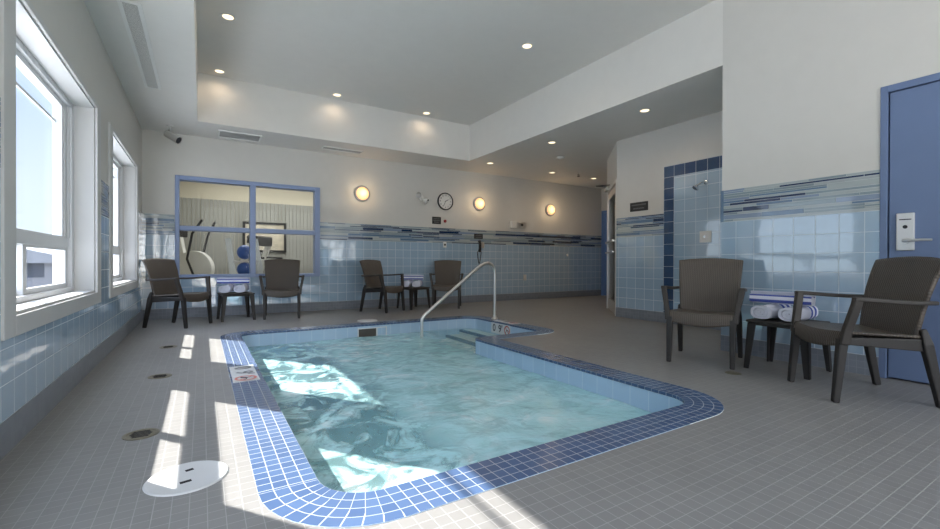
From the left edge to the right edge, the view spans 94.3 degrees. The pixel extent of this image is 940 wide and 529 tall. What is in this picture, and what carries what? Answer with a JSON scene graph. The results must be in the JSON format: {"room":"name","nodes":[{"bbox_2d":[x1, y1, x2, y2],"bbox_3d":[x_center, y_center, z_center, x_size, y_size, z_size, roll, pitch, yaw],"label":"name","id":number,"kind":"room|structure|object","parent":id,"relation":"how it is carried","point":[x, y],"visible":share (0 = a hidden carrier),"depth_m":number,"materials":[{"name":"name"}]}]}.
{"room":"indoor swimming pool","nodes":[
{"label":"indoor swimming pool","id":0,"kind":"room"},
{"bbox_2d":[0,0,142,423],"bbox_3d":[-2.026,-0.528,1.636,0.264,2.830,10.916,0,0,-32],"label":"wall","id":1,"kind":"structure","parent":0,"point":[30,361],"depth_m":3.16,"materials":[{"name":"paint"}]},
{"bbox_2d":[0,0,100,340],"bbox_3d":[-2.664,-0.494,2.723,0.235,1.640,2.125,0,0,-32],"label":"window","id":2,"kind":"structure","parent":1,"relation":"in","point":[76,146],"depth_m":2.88,"materials":[{"name":"white paint"}]},
{"bbox_2d":[0,310,142,459],"bbox_3d":[-1.920,0.762,1.710,0.012,0.150,10.916,0,0,-32],"label":"baseboard","id":3,"kind":"structure","parent":1,"relation":"attached to","point":[14,428],"depth_m":2.53,"materials":[{"name":"grey tile"}]},
{"bbox_2d":[108,123,138,298],"bbox_3d":[-4.011,-0.508,4.911,0.235,1.640,2.125,0,0,-32],"label":"window","id":4,"kind":"structure","parent":1,"relation":"in","point":[123,175],"depth_m":5.58,"materials":[{"name":"white paint"}]},
{"bbox_2d":[180,181,312,273],"bbox_3d":[-3.562,-0.640,8.991,5.046,2.880,2.944,0,0,-32],"label":"wall","id":5,"kind":"structure","parent":0,"point":[226,205],"depth_m":9.62,"materials":[{"name":"beige paint"}]},
{"bbox_2d":[243,221,285,252],"bbox_3d":[-4.652,-0.617,9.891,0.900,0.680,0.030,0,0,-32],"label":"framed picture","id":6,"kind":"object","parent":5,"relation":"attached to","point":[278,240],"visible":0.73,"depth_m":9.98,"materials":[{"name":"black paper"}]},
{"bbox_2d":[142,129,600,309],"bbox_3d":[-0.623,-0.582,8.984,9.846,2.780,0.149,0,0,-32],"label":"wall","id":7,"kind":"structure","parent":0,"point":[393,227],"depth_m":8.39,"materials":[{"name":"paint"}]},
{"bbox_2d":[175,175,319,277],"bbox_3d":[-3.575,-0.570,7.168,2.112,1.557,0.170,0,0,-32],"label":"window","id":8,"kind":"structure","parent":7,"relation":"in","point":[252,230],"depth_m":7.09,"materials":[{"name":"blue paint"}]},
{"bbox_2d":[354,185,369,201],"bbox_3d":[-1.972,-1.308,8.017,0.300,0.300,0.095,0,0,-32],"label":"wall light","id":9,"kind":"object","parent":7,"relation":"attached to","point":[361,193],"visible":1,"depth_m":7.99,"materials":[{"name":"white glass"}]},
{"bbox_2d":[143,290,600,319],"bbox_3d":[-0.674,0.733,8.877,9.646,0.150,0.012,0,0,-32],"label":"baseboard","id":10,"kind":"structure","parent":7,"relation":"attached to","point":[332,305],"depth_m":7.91,"materials":[{"name":"grey tile"}]},
{"bbox_2d":[416,192,428,204],"bbox_3d":[-0.940,-1.304,8.609,0.283,0.238,0.169,0,0,-32],"label":"emergency light","id":11,"kind":"object","parent":7,"relation":"attached to","point":[418,194],"visible":1,"depth_m":8.58,"materials":[{"name":"white plastic"}]},
{"bbox_2d":[432,217,440,223],"bbox_3d":[-0.680,-0.896,8.865,0.200,0.145,0.009,0,0,-32],"label":"wall sign","id":12,"kind":"object","parent":7,"relation":"attached to","point":[435,220],"visible":1,"depth_m":8.86,"materials":[{"name":"black plastic"}]},
{"bbox_2d":[437,193,452,209],"bbox_3d":[-0.504,-1.297,8.954,0.356,0.356,0.038,0,0,-32],"label":"wall clock","id":13,"kind":"object","parent":7,"relation":"attached to","point":[445,200],"visible":1,"depth_m":8.95,"materials":[{"name":"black plastic"}]},
{"bbox_2d":[474,234,482,238],"bbox_3d":[0.184,-0.607,9.387,0.220,0.105,0.009,0,0,-32],"label":"sign","id":14,"kind":"object","parent":7,"relation":"attached to","point":[476,236],"visible":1,"depth_m":9.38,"materials":[{"name":"black plastic"}]},
{"bbox_2d":[473,197,484,210],"bbox_3d":[0.220,-1.309,9.365,0.300,0.300,0.095,0,0,-32],"label":"wall light","id":15,"kind":"object","parent":7,"relation":"attached to","point":[478,203],"visible":1,"depth_m":9.33,"materials":[{"name":"white glass"}]},
{"bbox_2d":[477,240,483,263],"bbox_3d":[0.240,-0.266,9.387,0.087,0.504,0.184,0,0,40],"label":"wall phone","id":16,"kind":"object","parent":7,"relation":"attached to","point":[481,244],"visible":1,"depth_m":9.34,"materials":[{"name":"black plastic"}]},
{"bbox_2d":[510,221,525,228],"bbox_3d":[1.101,-0.899,9.928,0.440,0.165,0.065,0,0,-32],"label":"controls","id":17,"kind":"object","parent":7,"relation":"attached to","point":[513,224],"visible":1,"depth_m":9.91,"materials":[{"name":"white plastic"}]},
{"bbox_2d":[545,204,554,215],"bbox_3d":[1.946,-1.309,10.427,0.300,0.300,0.095,0,0,-32],"label":"wall light","id":18,"kind":"object","parent":7,"relation":"attached to","point":[550,209],"visible":1,"depth_m":10.39,"materials":[{"name":"white glass"}]},
{"bbox_2d":[84,0,722,188],"bbox_3d":[2.131,-2.353,4.265,10.100,0.820,11.056,0,0,-32],"label":"ceiling","id":19,"kind":"structure","parent":0,"point":[584,82],"depth_m":5.51,"materials":[{"name":"paint"}]},
{"bbox_2d":[117,0,161,89],"bbox_3d":[-3.022,-1.952,4.035,0.150,0.008,1.900,0,0,-32],"label":"ceiling vent","id":20,"kind":"object","parent":19,"relation":"in","point":[132,13],"visible":1,"depth_m":3.79,"materials":[{"name":"white metal"}]},
{"bbox_2d":[163,125,181,143],"bbox_3d":[-4.206,-1.838,6.168,0.230,0.261,0.105,0,0,3],"label":"security camera","id":21,"kind":"object","parent":19,"relation":"attached to","point":[168,134],"visible":1,"depth_m":6.13,"materials":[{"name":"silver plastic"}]},
{"bbox_2d":[213,69,225,73],"bbox_3d":[-3.418,-2.632,5.947,0.160,0.007,0.160,0,0,-32],"label":"recessed light","id":22,"kind":"object","parent":19,"relation":"in","point":[219,71],"visible":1,"depth_m":5.95,"materials":[{"name":"white plastic"}]},
{"bbox_2d":[219,13,236,20],"bbox_3d":[-2.569,-2.624,4.626,0.160,0.007,0.160,0,0,-32],"label":"recessed light","id":23,"kind":"object","parent":19,"relation":"in","point":[226,16],"visible":1,"depth_m":4.62,"materials":[{"name":"white plastic"}]},
{"bbox_2d":[218,129,261,142],"bbox_3d":[-3.524,-1.962,6.673,0.580,0.016,0.400,0,0,-32],"label":"ceiling vent","id":24,"kind":"object","parent":19,"relation":"in","point":[221,133],"visible":1,"depth_m":6.68,"materials":[{"name":"white metal"}]},
{"bbox_2d":[332,93,341,96],"bbox_3d":[-2.068,-2.633,6.778,0.160,0.007,0.160,0,0,-32],"label":"recessed light","id":25,"kind":"object","parent":19,"relation":"in","point":[333,94],"visible":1,"depth_m":6.78,"materials":[{"name":"white plastic"}]},
{"bbox_2d":[321,145,363,153],"bbox_3d":[-2.189,-1.962,7.471,0.680,0.016,0.200,0,0,-32],"label":"ceiling vent","id":26,"kind":"object","parent":19,"relation":"in","point":[323,146],"visible":1,"depth_m":7.45,"materials":[{"name":"white plastic"}]},
{"bbox_2d":[520,43,533,49],"bbox_3d":[0.686,-2.618,5.231,0.160,0.007,0.160,0,0,-32],"label":"recessed light","id":27,"kind":"object","parent":19,"relation":"in","point":[525,46],"visible":1,"depth_m":5.23,"materials":[{"name":"white plastic"}]},
{"bbox_2d":[638,108,650,112],"bbox_3d":[2.212,-1.945,5.517,0.160,0.007,0.160,0,0,-32],"label":"recessed light","id":28,"kind":"object","parent":19,"relation":"in","point":[645,110],"visible":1,"depth_m":5.51,"materials":[{"name":"white plastic"}]},
{"bbox_2d":[0,295,939,528],"bbox_3d":[2.156,0.837,4.276,9.686,0.001,11.016,0,0,-32],"label":"floor","id":29,"kind":"structure","parent":0,"point":[780,453],"depth_m":2.01,"materials":[{"name":"grey tile"}]},
{"bbox_2d":[122,428,159,440],"bbox_3d":[-1.618,0.834,2.144,0.150,0.004,0.150,0,0,-32],"label":"floor drain","id":30,"kind":"object","parent":29,"relation":"on","point":[139,434],"visible":1,"depth_m":2.14,"materials":[{"name":"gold metal"}]},
{"bbox_2d":[147,373,171,378],"bbox_3d":[-2.298,0.827,3.229,0.150,0.004,0.150,0,0,-32],"label":"floor drain","id":31,"kind":"object","parent":29,"relation":"on","point":[157,376],"visible":1,"depth_m":3.22,"materials":[{"name":"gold metal"}]},
{"bbox_2d":[159,345,176,347],"bbox_3d":[-3.006,0.820,4.343,0.150,0.004,0.150,0,0,-32],"label":"floor drain","id":32,"kind":"object","parent":29,"relation":"on","point":[169,346],"visible":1,"depth_m":4.35,"materials":[{"name":"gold metal"}]},
{"bbox_2d":[142,258,212,328],"bbox_3d":[-3.887,0.366,5.802,0.621,0.900,0.640,0,0,4],"label":"armchair","id":33,"kind":"object","parent":29,"relation":"on","point":[163,275],"visible":1,"depth_m":5.74,"materials":[{"name":"brown wicker"}]},
{"bbox_2d":[142,460,228,496],"bbox_3d":[-1.112,0.836,1.716,0.286,0.004,0.286,0,0,-32],"label":"lid","id":34,"kind":"object","parent":29,"relation":"on","point":[190,477],"visible":1,"depth_m":1.70,"materials":[{"name":"white plastic"}]},
{"bbox_2d":[216,291,255,321],"bbox_3d":[-3.460,0.614,6.446,0.448,0.395,0.448,0,0,-38],"label":"side table","id":35,"kind":"object","parent":29,"relation":"on","point":[222,297],"visible":1,"depth_m":6.39,"materials":[{"name":"plastic"}]},
{"bbox_2d":[218,284,235,292],"bbox_3d":[-3.566,0.348,6.411,0.164,0.123,0.372,0,0,-16],"label":"rolled towel","id":36,"kind":"object","parent":35,"relation":"on","point":[230,287],"visible":0.98,"depth_m":6.25,"materials":[{"name":"white fabric"}]},
{"bbox_2d":[217,277,249,283],"bbox_3d":[-3.460,0.236,6.380,0.432,0.101,0.136,0,0,-20],"label":"folded towel","id":37,"kind":"object","parent":36,"relation":"on","point":[221,280],"visible":1,"depth_m":6.33,"materials":[{"name":"white fabric"}]},
{"bbox_2d":[234,284,248,292],"bbox_3d":[-3.389,0.348,6.468,0.164,0.123,0.372,0,0,-20],"label":"rolled towel","id":38,"kind":"object","parent":35,"relation":"on","point":[244,287],"visible":0.99,"depth_m":6.31,"materials":[{"name":"white fabric"}]},
{"bbox_2d":[259,259,304,319],"bbox_3d":[-2.915,0.364,6.767,0.640,0.900,0.622,0,0,-23],"label":"armchair","id":39,"kind":"object","parent":29,"relation":"on","point":[282,276],"visible":1,"depth_m":6.91,"materials":[{"name":"brown wicker"}]},
{"bbox_2d":[357,319,376,321],"bbox_3d":[-1.487,0.811,6.311,0.290,0.012,0.290,0,0,-32],"label":"lid","id":40,"kind":"object","parent":29,"relation":"on","point":[361,320],"visible":1,"depth_m":6.26,"materials":[{"name":"white plastic"}]},
{"bbox_2d":[359,260,404,312],"bbox_3d":[-1.536,0.364,7.613,0.622,0.900,0.640,0,0,28],"label":"armchair","id":41,"kind":"object","parent":29,"relation":"on","point":[372,270],"visible":1,"depth_m":7.61,"materials":[{"name":"brown wicker"}]},
{"bbox_2d":[397,286,429,309],"bbox_3d":[-1.043,0.614,8.050,0.448,0.395,0.448,0,0,-44],"label":"side table","id":42,"kind":"object","parent":29,"relation":"on","point":[412,290],"visible":0.77,"depth_m":8.01,"materials":[{"name":"plastic"}]},
{"bbox_2d":[404,280,412,286],"bbox_3d":[-1.153,0.347,8.054,0.164,0.123,0.372,0,0,4],"label":"rolled towel","id":43,"kind":"object","parent":42,"relation":"on","point":[407,283],"visible":0.91,"depth_m":7.88,"materials":[{"name":"white fabric"}]},
{"bbox_2d":[400,275,423,279],"bbox_3d":[-1.065,0.235,7.989,0.432,0.101,0.136,0,0,0],"label":"folded towel","id":44,"kind":"object","parent":43,"relation":"on","point":[406,277],"visible":0.91,"depth_m":7.93,"materials":[{"name":"white fabric"}]},
{"bbox_2d":[412,280,422,286],"bbox_3d":[-0.967,0.347,8.046,0.164,0.123,0.372,0,0,0],"label":"rolled towel","id":45,"kind":"object","parent":42,"relation":"on","point":[418,283],"visible":0.99,"depth_m":7.87,"materials":[{"name":"white fabric"}]},
{"bbox_2d":[429,260,463,308],"bbox_3d":[-0.437,0.364,8.288,0.640,0.900,0.622,0,0,0],"label":"armchair","id":46,"kind":"object","parent":29,"relation":"on","point":[447,274],"visible":0.9,"depth_m":8.47,"materials":[{"name":"brown wicker"}]},
{"bbox_2d":[220,316,723,526],"bbox_3d":[-0.227,1.350,4.172,3.635,1.062,4.640,0,0,-32],"label":"swimming pool","id":47,"kind":"object","parent":29,"relation":"in","point":[287,485],"visible":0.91,"depth_m":2.92,"materials":[{"name":"blue tile"}]},
{"bbox_2d":[420,262,497,336],"bbox_3d":[-0.131,0.539,6.263,1.280,1.166,0.100,0,0,-32],"label":"pool handrail","id":48,"kind":"object","parent":47,"relation":"attached to","point":[446,295],"visible":0.98,"depth_m":6.31,"materials":[{"name":"metal"}]},
{"bbox_2d":[248,332,689,525],"bbox_3d":[-0.240,0.993,4.173,3.245,0.014,4.290,0,0,-32],"label":"pool water","id":49,"kind":"object","parent":47,"relation":"in","point":[475,407],"visible":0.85,"depth_m":3.17,"materials":[{"name":"teal liquid"}]},
{"bbox_2d":[661,258,746,369],"bbox_3d":[2.081,0.391,3.856,0.640,0.900,0.622,0,0,36],"label":"armchair","id":50,"kind":"object","parent":29,"relation":"on","point":[711,294],"visible":1,"depth_m":3.93,"materials":[{"name":"brown plastic"}]},
{"bbox_2d":[725,371,740,374],"bbox_3d":[2.036,0.837,3.371,0.114,0.004,0.114,0,0,-32],"label":"cover","id":51,"kind":"object","parent":29,"relation":"on","point":[727,372],"visible":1,"depth_m":3.37,"materials":[{"name":"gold metal"}]},
{"bbox_2d":[744,318,831,379],"bbox_3d":[2.536,0.644,3.483,0.448,0.395,0.448,0,0,-34],"label":"side table","id":52,"kind":"object","parent":29,"relation":"on","point":[772,324],"visible":0.69,"depth_m":3.46,"materials":[{"name":"brown plastic"}]},
{"bbox_2d":[751,304,791,318],"bbox_3d":[2.475,0.377,3.575,0.372,0.123,0.164,0,0,-32],"label":"rolled towel","id":53,"kind":"object","parent":52,"relation":"on","point":[768,311],"visible":0.87,"depth_m":3.47,"materials":[{"name":"white fabric"}]},
{"bbox_2d":[749,291,815,305],"bbox_3d":[2.475,0.265,3.465,0.136,0.101,0.432,0,0,-36],"label":"folded towel","id":54,"kind":"object","parent":53,"relation":"on","point":[771,297],"visible":0.87,"depth_m":3.44,"materials":[{"name":"white fabric"}]},
{"bbox_2d":[778,306,817,321],"bbox_3d":[2.578,0.378,3.420,0.372,0.123,0.164,0,0,-36],"label":"rolled towel","id":55,"kind":"object","parent":52,"relation":"on","point":[808,312],"visible":0.58,"depth_m":3.34,"materials":[{"name":"white fabric"}]},
{"bbox_2d":[787,256,939,407],"bbox_3d":[2.562,0.397,2.856,0.622,0.900,0.640,0,0,9],"label":"armchair","id":56,"kind":"object","parent":29,"relation":"on","point":[895,301],"visible":1,"depth_m":2.74,"materials":[{"name":"brown wicker"}]},
{"bbox_2d":[601,189,606,295],"bbox_3d":[4.082,-0.576,10.485,0.140,2.780,2.243,0,0,-32],"label":"wall","id":57,"kind":"structure","parent":0,"point":[603,194],"depth_m":11.34,"materials":[{"name":"paint"}]},
{"bbox_2d":[601,210,606,295],"bbox_3d":[3.712,-0.289,10.923,0.030,2.200,1.050,0,0,-32],"label":"door","id":58,"kind":"structure","parent":57,"relation":"in","point":[604,213],"depth_m":11.31,"materials":[{"name":"blue paint"}]},
{"bbox_2d":[607,142,616,218],"bbox_3d":[2.530,-0.567,7.572,0.140,2.780,1.360,0,0,11],"label":"wall","id":59,"kind":"structure","parent":0,"point":[612,160],"depth_m":7.46,"materials":[{"name":"paint"}]},
{"bbox_2d":[596,179,615,315],"bbox_3d":[2.390,-0.299,7.606,0.346,2.243,1.230,0,0,11],"label":"door","id":60,"kind":"structure","parent":59,"relation":"in","point":[611,192],"depth_m":8.06,"materials":[{"name":"paint"}]},
{"bbox_2d":[613,197,614,300],"bbox_3d":[3.724,-0.570,8.866,2.566,2.780,0.140,0,0,-32],"label":"wall","id":61,"kind":"structure","parent":0,"point":[614,197],"depth_m":8.15,"materials":[{"name":"paint"}]},
{"bbox_2d":[616,111,721,311],"bbox_3d":[2.997,-0.559,5.958,0.149,2.780,2.338,0,0,-32],"label":"wall","id":62,"kind":"structure","parent":0,"point":[661,167],"depth_m":6.20,"materials":[{"name":"tile"}]},
{"bbox_2d":[630,201,647,211],"bbox_3d":[2.543,-0.873,6.563,0.009,0.135,0.315,0,0,-32],"label":"sign","id":63,"kind":"object","parent":62,"relation":"attached to","point":[638,206],"visible":1,"depth_m":6.55,"materials":[{"name":"black plastic"}]},
{"bbox_2d":[616,307,720,329],"bbox_3d":[2.933,0.756,5.926,0.012,0.150,2.338,0,0,-32],"label":"baseboard","id":64,"kind":"structure","parent":62,"relation":"attached to","point":[655,316],"depth_m":6.47,"materials":[{"name":"grey tile"}]},
{"bbox_2d":[692,180,707,189],"bbox_3d":[2.984,-1.032,5.664,0.206,0.145,0.083,0,0,-19],"label":"shower","id":65,"kind":"object","parent":62,"relation":"attached to","point":[695,187],"visible":1,"depth_m":5.65,"materials":[{"name":"silver metal"}]},
{"bbox_2d":[700,231,711,242],"bbox_3d":[3.061,-0.362,5.679,0.036,0.150,0.156,0,0,-32],"label":"shower valve","id":66,"kind":"object","parent":62,"relation":"attached to","point":[705,236],"visible":1,"depth_m":5.67,"materials":[{"name":"white plastic"}]},
{"bbox_2d":[720,0,939,356],"bbox_3d":[4.459,-0.924,2.354,1.435,3.550,5.346,0,0,-32],"label":"wall","id":67,"kind":"structure","parent":0,"point":[803,80],"depth_m":3.64,"materials":[{"name":"paint"}]},
{"bbox_2d":[721,335,878,375],"bbox_3d":[3.849,0.776,1.984,0.012,0.150,5.338,0,0,-32],"label":"baseboard","id":68,"kind":"structure","parent":67,"relation":"attached to","point":[855,363],"depth_m":3.65,"materials":[{"name":"grey tile"}]},
{"bbox_2d":[879,72,939,383],"bbox_3d":[3.357,-0.236,2.846,0.187,2.165,1.012,0,0,-32],"label":"door","id":69,"kind":"structure","parent":67,"relation":"in","point":[910,109],"depth_m":3.12,"materials":[{"name":"blue paint"}]},
{"bbox_3d":[-3.566,0.825,8.998,5.046,0.049,2.944,0,0,-32],"label":"floor","id":70,"kind":"structure","parent":0,"visible":0},
{"bbox_2d":[180,219,215,273],"bbox_3d":[-4.882,-0.004,7.974,1.300,1.610,0.600,0,0,-4],"label":"elliptical trainer","id":71,"kind":"object","parent":70,"relation":"on","point":[191,262],"visible":0.29,"depth_m":7.91,"materials":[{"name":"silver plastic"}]},
{"bbox_2d":[225,238,262,273],"bbox_3d":[-3.929,0.180,7.666,0.669,1.269,0.505,0,0,-32],"label":"ball rack","id":72,"kind":"object","parent":70,"relation":"on","point":[232,270],"visible":0.39,"depth_m":7.48,"materials":[{"name":"white plastic"}]},
{"bbox_2d":[237,245,248,258],"bbox_3d":[-3.945,-0.215,7.634,0.250,0.250,0.250,0,0,-32],"label":"exercise ball","id":73,"kind":"object","parent":72,"relation":"on","point":[242,251],"visible":0.85,"depth_m":7.54,"materials":[{"name":"blue plastic"}]},
{"bbox_2d":[237,262,248,273],"bbox_3d":[-3.946,0.085,7.635,0.250,0.250,0.250,0,0,-32],"label":"exercise ball","id":74,"kind":"object","parent":72,"relation":"on","point":[242,268],"visible":0.63,"depth_m":7.54,"materials":[{"name":"blue plastic"}]},
{"bbox_2d":[236,235,282,273],"bbox_3d":[-4.009,0.079,8.956,1.630,1.320,0.799,0,0,6],"label":"treadmill","id":75,"kind":"object","parent":70,"relation":"on","point":[263,241],"visible":0.27,"depth_m":9.21,"materials":[{"name":"black plastic"}]},
{"label":"outside","id":76,"kind":"structure","parent":0,"visible":0},
{"bbox_3d":[-94.904,4.642,0.351,158.700,0.100,220.000,0,0,-32],"label":"ground","id":77,"kind":"structure","parent":76,"visible":0},
{"bbox_2d":[26,248,51,287],"bbox_3d":[-45.266,1.375,44.956,12.800,6.300,16.800,0,0,-32],"label":"building","id":78,"kind":"structure","parent":77,"relation":"on","point":[38,261],"depth_m":39.33,"materials":[{"name":"white"}]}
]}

